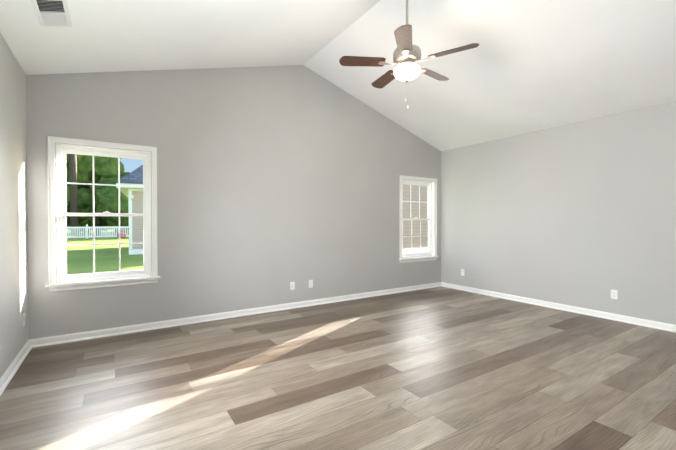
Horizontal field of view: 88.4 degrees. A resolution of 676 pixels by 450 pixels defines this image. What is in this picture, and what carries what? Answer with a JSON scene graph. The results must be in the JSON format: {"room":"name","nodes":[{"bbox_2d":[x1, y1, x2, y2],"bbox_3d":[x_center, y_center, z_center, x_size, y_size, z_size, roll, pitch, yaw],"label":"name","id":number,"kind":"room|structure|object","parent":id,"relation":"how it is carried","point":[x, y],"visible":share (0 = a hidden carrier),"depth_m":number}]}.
{"room":"empty living room","nodes":[
{"label":"empty living room","id":0,"kind":"room"},
{"bbox_2d":[0,33,28,377],"bbox_3d":[-1.361,-0.094,0.634,0.130,2.830,6.718,0,1,-33],"label":"wall","id":1,"kind":"structure","parent":0,"point":[14,338],"depth_m":2.99},
{"bbox_2d":[0,340,31,395],"bbox_3d":[-1.327,1.220,0.745,0.031,0.081,6.588,0,1,-33],"label":"baseboard","id":2,"kind":"structure","parent":1,"relation":"attached to","point":[11,371],"depth_m":2.93},
{"bbox_2d":[0,0,379,74],"bbox_3d":[-0.117,-1.958,1.496,3.282,1.036,6.848,0,1,-33],"label":"ceiling","id":3,"kind":"structure","parent":0,"point":[118,35],"depth_m":3.39},
{"bbox_2d":[31,0,71,26],"bbox_3d":[-2.129,-1.587,2.592,0.202,0.068,0.416,0,1,-33],"label":"ceiling vent","id":4,"kind":"object","parent":3,"relation":"in","point":[52,13],"visible":1,"depth_m":2.59},
{"bbox_2d":[26,65,440,338],"bbox_3d":[-0.589,-0.563,5.198,6.374,3.677,0.130,0,1,-33],"label":"wall","id":5,"kind":"structure","parent":0,"point":[273,182],"depth_m":4.64},
{"bbox_2d":[45,136,159,291],"bbox_3d":[-2.586,-0.115,3.886,1.050,1.607,0.172,0,1,-33],"label":"window","id":6,"kind":"structure","parent":5,"relation":"in","point":[58,245],"depth_m":3.83},
{"bbox_2d":[29,282,440,347],"bbox_3d":[-0.542,1.176,5.147,6.114,0.081,0.031,0,1,-33],"label":"baseboard","id":7,"kind":"structure","parent":5,"relation":"attached to","point":[59,339],"depth_m":4.40},
{"bbox_2d":[290,282,294,289],"bbox_3d":[-0.666,0.889,5.079,0.070,0.115,0.008,0,1,-33],"label":"electrical outlet","id":8,"kind":"object","parent":5,"relation":"attached to","point":[292,285],"visible":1,"depth_m":5.08},
{"bbox_2d":[309,280,312,287],"bbox_3d":[-0.409,0.887,5.244,0.070,0.115,0.008,0,1,-33],"label":"electrical outlet","id":9,"kind":"object","parent":5,"relation":"attached to","point":[310,283],"visible":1,"depth_m":5.24},
{"bbox_2d":[399,175,438,262],"bbox_3d":[1.483,-0.107,6.504,1.010,1.571,0.172,0,1,-33],"label":"window","id":10,"kind":"structure","parent":5,"relation":"in","point":[431,253],"depth_m":6.60},
{"bbox_2d":[0,286,675,449],"bbox_3d":[1.232,1.300,2.391,6.374,0.120,6.848,0,1,-33],"label":"floor","id":11,"kind":"structure","parent":0,"point":[440,368],"depth_m":2.72},
{"bbox_2d":[304,0,675,150],"bbox_3d":[2.606,-1.922,3.248,3.192,1.152,6.848,0,1,-33],"label":"ceiling","id":12,"kind":"structure","parent":0,"point":[525,66],"depth_m":4.03},
{"bbox_2d":[339,0,478,108],"bbox_3d":[0.677,-1.745,3.361,1.223,1.262,1.233,0,1,-33],"label":"ceiling fan","id":13,"kind":"object","parent":12,"relation":"hanging from","point":[406,57],"visible":1,"depth_m":3.25},
{"bbox_2d":[441,101,675,324],"bbox_3d":[3.890,-0.082,4.013,0.130,2.722,6.718,0,1,-33],"label":"wall","id":14,"kind":"structure","parent":0,"point":[581,214],"depth_m":4.84},
{"bbox_2d":[441,282,675,332],"bbox_3d":[3.789,1.179,4.036,0.031,0.081,6.588,0,1,-33],"label":"baseboard","id":15,"kind":"structure","parent":14,"relation":"attached to","point":[632,320],"depth_m":4.83},
{"bbox_2d":[611,289,617,298],"bbox_3d":[3.535,0.888,4.449,0.008,0.115,0.070,0,1,-33],"label":"electrical outlet","id":16,"kind":"object","parent":14,"relation":"attached to","point":[614,294],"visible":1,"depth_m":4.45},
{"label":"outside","id":17,"kind":"structure","parent":0,"visible":0},
{"bbox_2d":[67,229,143,274],"bbox_3d":[-17.096,1.304,35.377,150.000,0.300,141.900,0,1,-33],"label":"lawn","id":18,"kind":"structure","parent":17,"point":[80,254],"depth_m":14.78},
{"bbox_2d":[66,224,128,238],"bbox_3d":[-25.367,0.577,28.801,17.117,1.310,0.134,0,1,-33],"label":"fence","id":19,"kind":"object","parent":18,"relation":"on","point":[86,236],"depth_m":31.16},
{"bbox_2d":[66,154,129,235],"bbox_3d":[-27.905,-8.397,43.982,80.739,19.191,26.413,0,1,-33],"label":"tree","id":20,"kind":"object","parent":18,"relation":"on","point":[73,191],"depth_m":34.89},
{"bbox_2d":[117,232,125,237],"bbox_3d":[-19.300,0.905,31.001,0.677,0.550,0.670,0,1,-33],"label":"bush","id":21,"kind":"object","parent":18,"relation":"on","point":[122,235],"depth_m":30.80},
{"bbox_2d":[132,191,143,254],"bbox_3d":[-6.666,-0.217,20.131,9.000,3.000,6.000,0,1,-28],"label":"wall","id":22,"kind":"structure","parent":18,"relation":"on","point":[137,224],"depth_m":15.54},
{"bbox_2d":[116,183,143,254],"bbox_3d":[-6.666,-0.287,20.130,9.880,3.100,6.880,0,1,-28],"label":"trim","id":23,"kind":"structure","parent":22,"relation":"attached to","point":[126,191],"depth_m":15.40},
{"bbox_2d":[116,165,142,183],"bbox_3d":[-6.672,-3.572,20.099,9.940,3.470,6.940,0,1,-28],"label":"roof","id":24,"kind":"structure","parent":23,"relation":"on","point":[136,175],"depth_m":15.31},
{"bbox_2d":[403,185,427,248],"bbox_3d":[3.126,-0.855,11.863,5.400,4.400,0.300,0,1,-33],"label":"neighbor siding","id":25,"kind":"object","parent":18,"relation":"on","point":[408,229],"depth_m":11.28},
{"bbox_2d":[403,247,427,252],"bbox_3d":[3.203,1.046,11.720,5.450,0.600,0.050,0,1,-33],"label":"skirt","id":26,"kind":"object","parent":25,"relation":"attached to","point":[410,250],"depth_m":11.22}
]}

